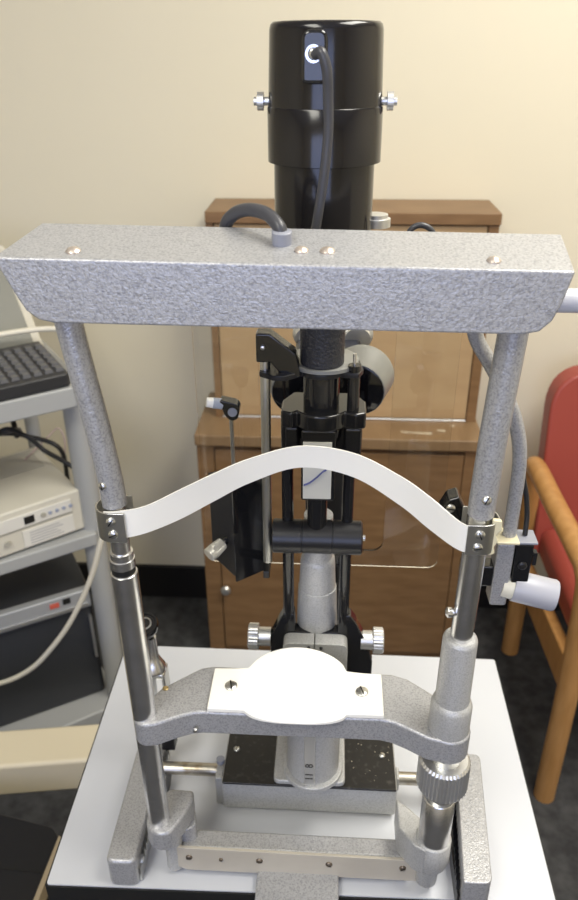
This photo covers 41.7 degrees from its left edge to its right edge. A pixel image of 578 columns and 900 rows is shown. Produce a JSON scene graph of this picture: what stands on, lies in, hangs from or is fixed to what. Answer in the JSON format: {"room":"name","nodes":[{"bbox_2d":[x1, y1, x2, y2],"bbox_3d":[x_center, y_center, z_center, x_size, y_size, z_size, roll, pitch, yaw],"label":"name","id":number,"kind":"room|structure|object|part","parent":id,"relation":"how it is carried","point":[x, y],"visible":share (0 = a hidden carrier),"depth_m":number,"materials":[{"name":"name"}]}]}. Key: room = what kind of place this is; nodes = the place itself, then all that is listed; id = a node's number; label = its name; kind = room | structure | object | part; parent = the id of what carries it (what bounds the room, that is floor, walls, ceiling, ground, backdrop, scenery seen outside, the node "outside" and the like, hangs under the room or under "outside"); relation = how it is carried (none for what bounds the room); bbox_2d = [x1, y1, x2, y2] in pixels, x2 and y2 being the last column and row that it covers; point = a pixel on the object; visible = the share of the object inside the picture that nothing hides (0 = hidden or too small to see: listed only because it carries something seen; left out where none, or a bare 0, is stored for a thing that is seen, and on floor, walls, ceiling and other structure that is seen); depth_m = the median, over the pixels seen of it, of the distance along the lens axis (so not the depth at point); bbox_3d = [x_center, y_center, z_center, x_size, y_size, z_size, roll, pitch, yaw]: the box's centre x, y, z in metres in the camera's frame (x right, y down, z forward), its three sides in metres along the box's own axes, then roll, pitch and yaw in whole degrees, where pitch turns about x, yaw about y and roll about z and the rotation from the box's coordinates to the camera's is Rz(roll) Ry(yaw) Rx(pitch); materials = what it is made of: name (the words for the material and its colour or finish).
{"room":"examination room","nodes":[
{"label":"examination room","id":0,"kind":"room"},
{"bbox_2d":[0,0,577,576],"bbox_3d":[-0.067,-0.719,1.730,4.500,2.700,0.100,1,28,3],"label":"wall","id":1,"kind":"structure","parent":0,"point":[113,112],"depth_m":1.68,"materials":[{"name":"beige paint"}]},
{"bbox_2d":[77,562,560,609],"bbox_3d":[-0.064,0.402,2.269,4.300,0.115,0.012,1,28,3],"label":"baseboard","id":2,"kind":"structure","parent":1,"relation":"attached to","point":[187,581],"depth_m":2.27,"materials":[{"name":"black"}]},
{"bbox_2d":[0,594,577,899],"bbox_3d":[-0.170,1.357,0.667,4.300,0.050,3.745,1,28,3],"label":"floor","id":3,"kind":"structure","parent":0,"point":[529,685],"depth_m":1.89,"materials":[{"name":"carpet"}]},
{"bbox_2d":[0,814,60,899],"bbox_3d":[-0.445,0.798,1.232,0.187,0.402,0.197,1,28,3],"label":"footrest","id":4,"kind":"object","parent":3,"relation":"on","point":[28,849],"visible":0.67,"depth_m":1.15,"materials":[{"name":"black"}]},
{"bbox_2d":[0,724,98,794],"bbox_3d":[-0.549,0.700,1.418,0.650,0.400,0.082,-3,28,-4],"label":"base arm","id":5,"kind":"object","parent":3,"relation":"on","point":[43,759],"visible":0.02,"depth_m":1.32,"materials":[{"name":"beige metal"}]},
{"bbox_2d":[0,339,122,731],"bbox_3d":[-0.748,0.280,1.624,0.646,0.945,0.475,-17,32,-27],"label":"trolley","id":6,"kind":"object","parent":3,"relation":"on","point":[87,710],"visible":0.25,"depth_m":1.55,"materials":[{"name":"grey metal"}]},
{"bbox_2d":[0,245,42,348],"bbox_3d":[-0.718,-0.256,1.448,0.420,0.182,0.224,-17,32,-27],"label":"monitor","id":7,"kind":"object","parent":6,"relation":"on","point":[13,315],"visible":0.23,"depth_m":1.50,"materials":[{"name":"beige plastic"}]},
{"bbox_3d":[-0.595,0.114,1.852,0.032,0.791,0.032,1,28,3],"label":"post","id":8,"kind":"part","parent":6,"relation":"part of","materials":[{"name":"grey metal"}]},
{"bbox_2d":[0,341,69,400],"bbox_3d":[-0.619,-0.107,1.301,0.440,0.038,0.170,-18,33,-29],"label":"keyboard","id":9,"kind":"object","parent":6,"relation":"on","point":[28,368],"visible":1,"depth_m":1.34,"materials":[{"name":"grey plastic"}]},
{"bbox_2d":[0,339,77,423],"bbox_3d":[-0.744,-0.106,1.388,0.630,0.040,0.425,-17,32,-27],"label":"shelf","id":10,"kind":"object","parent":6,"relation":"attached to","point":[62,398],"depth_m":1.33,"materials":[{"name":"grey"}]},
{"bbox_2d":[0,447,83,557],"bbox_3d":[-0.649,0.134,1.517,0.400,0.094,0.240,-20,34,-32],"label":"electronic device","id":11,"kind":"object","parent":6,"relation":"on","point":[39,504],"visible":1,"depth_m":1.51,"materials":[{"name":"beige plastic"}]},
{"bbox_3d":[-0.543,0.182,1.466,0.012,0.012,0.004,-17,32,-27],"label":"knob","id":12,"kind":"part","parent":11,"relation":"part of","materials":[{"name":"beige plastic"}]},
{"bbox_2d":[0,427,21,435],"bbox_3d":[-0.657,0.004,1.545,0.031,0.034,0.282,18,33,31],"label":"power cable","id":13,"kind":"object","parent":11,"relation":"on","point":[18,428],"visible":0.45,"depth_m":1.60,"materials":[{"name":"grey plastic"}]},
{"bbox_2d":[10,421,18,437],"bbox_3d":[-0.687,-0.027,1.574,0.262,0.098,0.032,-24,36,-37],"label":"power cable","id":14,"kind":"object","parent":11,"relation":"on","point":[13,423],"visible":0.17,"depth_m":1.65,"materials":[{"name":"black plastic"}]},
{"bbox_2d":[0,427,71,468],"bbox_3d":[-0.608,0.056,1.560,0.341,0.164,0.110,-16,32,-27],"label":"power cable","id":15,"kind":"object","parent":11,"relation":"on","point":[32,440],"visible":0.73,"depth_m":1.59,"materials":[{"name":"black plastic"}]},
{"bbox_2d":[3,433,69,479],"bbox_3d":[-0.656,0.050,1.594,0.376,0.140,0.057,-18,33,-30],"label":"power cable","id":16,"kind":"object","parent":11,"relation":"on","point":[58,447],"visible":0.73,"depth_m":1.65,"materials":[{"name":"black plastic"}]},
{"bbox_2d":[24,428,65,460],"bbox_3d":[-0.534,-0.003,1.648,0.100,0.062,0.034,-21,34,-33],"label":"cord","id":17,"kind":"object","parent":11,"relation":"on","point":[55,428],"visible":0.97,"depth_m":1.67,"materials":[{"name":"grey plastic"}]},
{"bbox_2d":[0,528,97,575],"bbox_3d":[-0.758,0.186,1.563,0.620,0.030,0.380,-17,32,-27],"label":"shelf","id":18,"kind":"object","parent":6,"relation":"attached to","point":[83,538],"depth_m":1.52,"materials":[{"name":"grey metal"}]},
{"bbox_2d":[0,326,103,685],"bbox_3d":[-0.549,0.161,1.548,0.431,0.795,0.228,1,28,3],"label":"cord","id":19,"kind":"object","parent":6,"relation":"on","point":[70,621],"visible":0.5,"depth_m":1.50,"materials":[{"name":"beige plastic"}]},
{"bbox_2d":[0,552,104,726],"bbox_3d":[-0.689,0.426,1.763,0.420,0.315,0.304,-14,31,-24],"label":"computer tower","id":20,"kind":"object","parent":6,"relation":"on","point":[37,601],"visible":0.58,"depth_m":1.70,"materials":[{"name":"grey plastic"}]},
{"bbox_3d":[-0.611,0.382,1.593,0.380,0.007,0.002,-14,31,-24],"label":"trim","id":21,"kind":"part","parent":20,"relation":"part of","materials":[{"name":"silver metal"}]},
{"bbox_3d":[-0.445,0.422,1.723,0.006,0.120,0.010,-14,31,-24],"label":"edge trim","id":22,"kind":"part","parent":20,"relation":"part of","materials":[{"name":"silver metal"}]},
{"bbox_2d":[0,666,108,731],"bbox_3d":[-0.769,0.607,1.814,0.620,0.050,0.430,-17,32,-27],"label":"shelf","id":23,"kind":"object","parent":6,"relation":"attached to","point":[87,710],"depth_m":1.75,"materials":[{"name":"grey metal"}]},
{"bbox_3d":[-0.410,0.234,1.627,0.047,0.791,0.047,1,28,3],"label":"post","id":24,"kind":"part","parent":6,"relation":"part of","materials":[{"name":"grey metal"}]},
{"bbox_2d":[45,646,556,899],"bbox_3d":[0.018,0.687,1.067,0.507,0.750,0.343,1,28,3],"label":"table","id":25,"kind":"object","parent":3,"relation":"on","point":[79,870],"visible":0.48,"depth_m":0.82,"materials":[{"name":"grey laminate"}]},
{"bbox_2d":[107,744,170,884],"bbox_3d":[-0.157,0.378,0.810,0.034,0.039,0.156,1,28,3],"label":"rail","id":26,"kind":"object","parent":25,"relation":"on","point":[128,852],"visible":0.55,"depth_m":0.76,"materials":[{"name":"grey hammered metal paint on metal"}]},
{"bbox_2d":[0,203,577,899],"bbox_3d":[0.026,0.178,0.642,0.390,0.748,0.106,1,28,3],"label":"frame","id":27,"kind":"object","parent":25,"relation":"attached to","point":[510,286],"visible":1,"depth_m":0.55,"materials":[{"name":"grey metal"}]},
{"bbox_3d":[-0.127,0.063,0.568,0.019,0.058,0.019,1,28,3],"label":"post","id":28,"kind":"part","parent":27,"relation":"part of","materials":[{"name":"silver metal"}]},
{"bbox_3d":[-0.126,0.224,0.654,0.023,0.296,0.021,1,28,3],"label":"post","id":29,"kind":"part","parent":27,"relation":"part of","materials":[{"name":"silver metal"}]},
{"bbox_3d":[-0.114,0.394,0.752,0.017,0.051,0.017,1,28,3],"label":"post","id":30,"kind":"part","parent":27,"relation":"part of","materials":[{"name":"grey metal"}]},
{"bbox_2d":[207,647,383,724],"bbox_3d":[0.007,0.209,0.675,0.152,0.016,0.078,1,28,3],"label":"chin rest","id":31,"kind":"object","parent":27,"relation":"on","point":[293,685],"depth_m":0.67,"materials":[{"name":"white"}]},
{"bbox_3d":[0.008,0.406,0.744,0.236,0.034,0.003,1,28,3],"label":"plate","id":32,"kind":"part","parent":27,"relation":"part of","materials":[{"name":"silver metal"}]},
{"bbox_3d":[0.011,0.233,0.674,0.289,0.027,0.079,1,28,3],"label":"chin rest arm","id":33,"kind":"part","parent":27,"relation":"part of"},
{"bbox_3d":[0.134,0.409,0.737,0.022,0.030,0.022,1,28,3],"label":"post","id":34,"kind":"part","parent":27,"relation":"part of","materials":[{"name":"grey metal"}]},
{"bbox_3d":[0.136,0.338,0.699,0.030,0.060,0.030,1,28,3],"label":"post","id":35,"kind":"part","parent":27,"relation":"part of","materials":[{"name":"silver metal"}]},
{"bbox_3d":[0.136,0.099,0.570,0.019,0.125,0.018,1,28,3],"label":"post","id":36,"kind":"part","parent":27,"relation":"part of","materials":[{"name":"silver metal"}]},
{"bbox_3d":[0.149,-0.021,0.560,0.064,0.219,0.022,-6,29,-10],"label":"fixation arm","id":37,"kind":"part","parent":27,"relation":"part of"},
{"bbox_2d":[516,530,537,544],"bbox_3d":[0.189,0.070,0.607,0.016,0.002,0.019,1,28,3],"label":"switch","id":38,"kind":"object","parent":27,"relation":"attached to","point":[523,537],"depth_m":0.60,"materials":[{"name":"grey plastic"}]},
{"bbox_3d":[0.197,0.087,0.616,0.006,0.012,0.006,1,28,3],"label":"lever","id":39,"kind":"part","parent":27,"relation":"part of","materials":[{"name":"black"}]},
{"bbox_3d":[0.184,-0.092,0.469,0.062,0.015,0.015,1,28,3],"label":"knob","id":40,"kind":"part","parent":27,"relation":"part of","materials":[{"name":"grey plastic"}]},
{"bbox_2d":[163,20,435,814],"bbox_3d":[0.017,0.011,0.741,0.306,0.746,0.261,1,28,3],"label":"lamp","id":41,"kind":"object","parent":25,"relation":"on","point":[324,101],"visible":0.76,"depth_m":0.64,"materials":[{"name":"black metal"}]},
{"bbox_2d":[144,612,176,749],"bbox_3d":[-0.142,0.251,0.803,0.030,0.191,0.032,1,28,3],"label":"lever","id":42,"kind":"object","parent":41,"relation":"attached to","point":[159,667],"visible":0.52,"depth_m":0.78,"materials":[{"name":"silver metal"}]},
{"bbox_3d":[-0.144,0.182,0.763,0.027,0.030,0.027,1,28,3],"label":"knob","id":43,"kind":"part","parent":42,"relation":"part of","materials":[{"name":"black plastic"}]},
{"bbox_3d":[-0.074,0.340,0.825,0.009,0.011,0.009,1,28,3],"label":"lock knob","id":44,"kind":"part","parent":41,"relation":"part of","materials":[{"name":"grey plastic"}]},
{"bbox_2d":[204,396,270,581],"bbox_3d":[-0.049,0.035,0.704,0.062,0.192,0.055,1,28,3],"label":"attachment","id":45,"kind":"object","parent":41,"relation":"attached to","point":[237,516],"visible":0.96,"depth_m":0.71,"materials":[{"name":"black painted metal"},{"name":"satin steel"},{"name":"white plastic"}]},
{"bbox_3d":[-0.070,0.095,0.719,0.014,0.018,0.021,25,37,38],"label":"measuring knob","id":46,"kind":"part","parent":45,"relation":"part of","materials":[{"name":"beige metal"}]},
{"bbox_3d":[-0.036,0.075,0.718,0.037,0.106,0.002,-19,33,-30],"label":"plate","id":47,"kind":"part","parent":45,"relation":"part of","materials":[{"name":"black metal"}]},
{"bbox_3d":[-0.029,0.186,0.759,0.022,0.026,0.026,1,28,3],"label":"slit width knob","id":48,"kind":"part","parent":41,"relation":"part of","materials":[{"name":"silver metal"}]},
{"bbox_3d":[-0.019,0.013,0.654,0.008,0.204,0.011,-18,33,-29],"label":"slotted rod","id":49,"kind":"part","parent":41,"relation":"part of","materials":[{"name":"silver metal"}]},
{"bbox_3d":[-0.008,-0.077,0.603,0.035,0.036,0.015,1,28,3],"label":"swing arm","id":50,"kind":"part","parent":41,"relation":"part of","materials":[{"name":"black"}]},
{"bbox_3d":[-0.001,0.069,0.688,0.010,0.227,0.019,1,28,3],"label":"support rod","id":51,"kind":"part","parent":41,"relation":"part of","materials":[{"name":"black metal"}]},
{"bbox_3d":[0.021,0.295,0.754,0.011,0.113,0.004,1,28,3],"label":"scale plate","id":52,"kind":"part","parent":41,"relation":"part of","materials":[{"name":"silver metal"}]},
{"bbox_3d":[0.019,-0.070,0.623,0.084,0.004,0.059,1,28,3],"label":"swing plate","id":53,"kind":"part","parent":41,"relation":"part of","materials":[{"name":"black"}]},
{"bbox_3d":[0.025,0.051,0.670,0.018,0.038,0.019,1,28,3],"label":"prism stem","id":54,"kind":"part","parent":41,"relation":"part of","materials":[{"name":"black metal"}]},
{"bbox_2d":[303,442,331,498],"bbox_3d":[0.024,0.018,0.637,0.024,0.054,0.002,1,28,3],"label":"mirror","id":55,"kind":"object","parent":41,"relation":"attached to","point":[317,482],"depth_m":0.64,"materials":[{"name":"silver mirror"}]},
{"bbox_3d":[0.038,0.080,0.836,0.040,0.307,0.030,1,28,3],"label":"microscope arm","id":56,"kind":"part","parent":41,"relation":"part of","materials":[{"name":"silver metal"}]},
{"bbox_2d":[192,326,461,567],"bbox_3d":[0.032,-0.021,0.700,0.234,0.315,0.005,1,28,3],"label":"shield","id":57,"kind":"object","parent":41,"relation":"attached to","point":[225,363],"visible":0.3,"depth_m":0.69,"materials":[{"name":"clear plastic"}]},
{"bbox_3d":[0.052,0.071,0.685,0.010,0.227,0.019,1,28,3],"label":"support rod","id":58,"kind":"part","parent":41,"relation":"part of","materials":[{"name":"black metal"}]},
{"bbox_3d":[0.052,-0.051,0.614,0.010,0.039,0.010,1,28,3],"label":"adjusting rod","id":59,"kind":"part","parent":41,"relation":"part of","materials":[{"name":"black metal"}]},
{"bbox_3d":[0.082,0.189,0.753,0.022,0.026,0.026,1,28,3],"label":"slit width knob","id":60,"kind":"part","parent":41,"relation":"part of","materials":[{"name":"silver metal"}]},
{"bbox_2d":[449,754,491,899],"bbox_3d":[0.184,0.388,0.776,0.040,0.050,0.146,1,28,3],"label":"rail","id":61,"kind":"object","parent":25,"relation":"on","point":[470,865],"visible":0.64,"depth_m":0.74,"materials":[{"name":"grey metal"}]},
{"bbox_2d":[194,415,479,656],"bbox_3d":[0.121,0.217,2.009,0.668,0.684,0.258,1,28,3],"label":"storage cabinet","id":62,"kind":"object","parent":3,"relation":"on","point":[410,604],"visible":0.39,"depth_m":1.96,"materials":[{"name":"brown wood"}]},
{"bbox_3d":[-0.164,0.364,1.971,0.027,0.027,0.021,1,28,3],"label":"knob","id":63,"kind":"part","parent":62,"relation":"part of","materials":[{"name":"silver metal"}]},
{"bbox_2d":[194,415,479,451],"bbox_3d":[0.119,-0.073,1.858,0.668,0.028,0.249,1,28,3],"label":"countertop","id":64,"kind":"structure","parent":62,"relation":"on","point":[376,433],"depth_m":1.76,"materials":[{"name":"brown wood"}]},
{"bbox_2d":[204,198,502,421],"bbox_3d":[0.138,-0.323,1.778,0.626,0.486,0.158,1,28,3],"label":"hutch","id":65,"kind":"object","parent":64,"relation":"on","point":[469,216],"visible":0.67,"depth_m":1.68,"materials":[{"name":"brown wood"}]},
{"bbox_2d":[501,365,577,803],"bbox_3d":[0.864,0.295,1.709,0.648,0.826,0.553,1,28,3],"label":"armchair","id":66,"kind":"object","parent":3,"relation":"on","point":[551,476],"visible":0.75,"depth_m":1.72,"materials":[{"name":"red fabric"}]},
{"bbox_3d":[0.597,0.402,1.756,0.026,0.124,0.450,1,28,3],"label":"rail","id":67,"kind":"part","parent":66,"relation":"part of","materials":[{"name":"brown wood"}]},
{"bbox_3d":[0.870,0.032,1.808,0.533,0.455,0.130,1,28,3],"label":"backrest","id":68,"kind":"part","parent":66,"relation":"part of","materials":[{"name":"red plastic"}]},
{"bbox_3d":[0.858,0.325,1.680,0.510,0.090,0.420,1,28,3],"label":"seat","id":69,"kind":"part","parent":66,"relation":"part of","materials":[{"name":"red fabric"}]}
]}

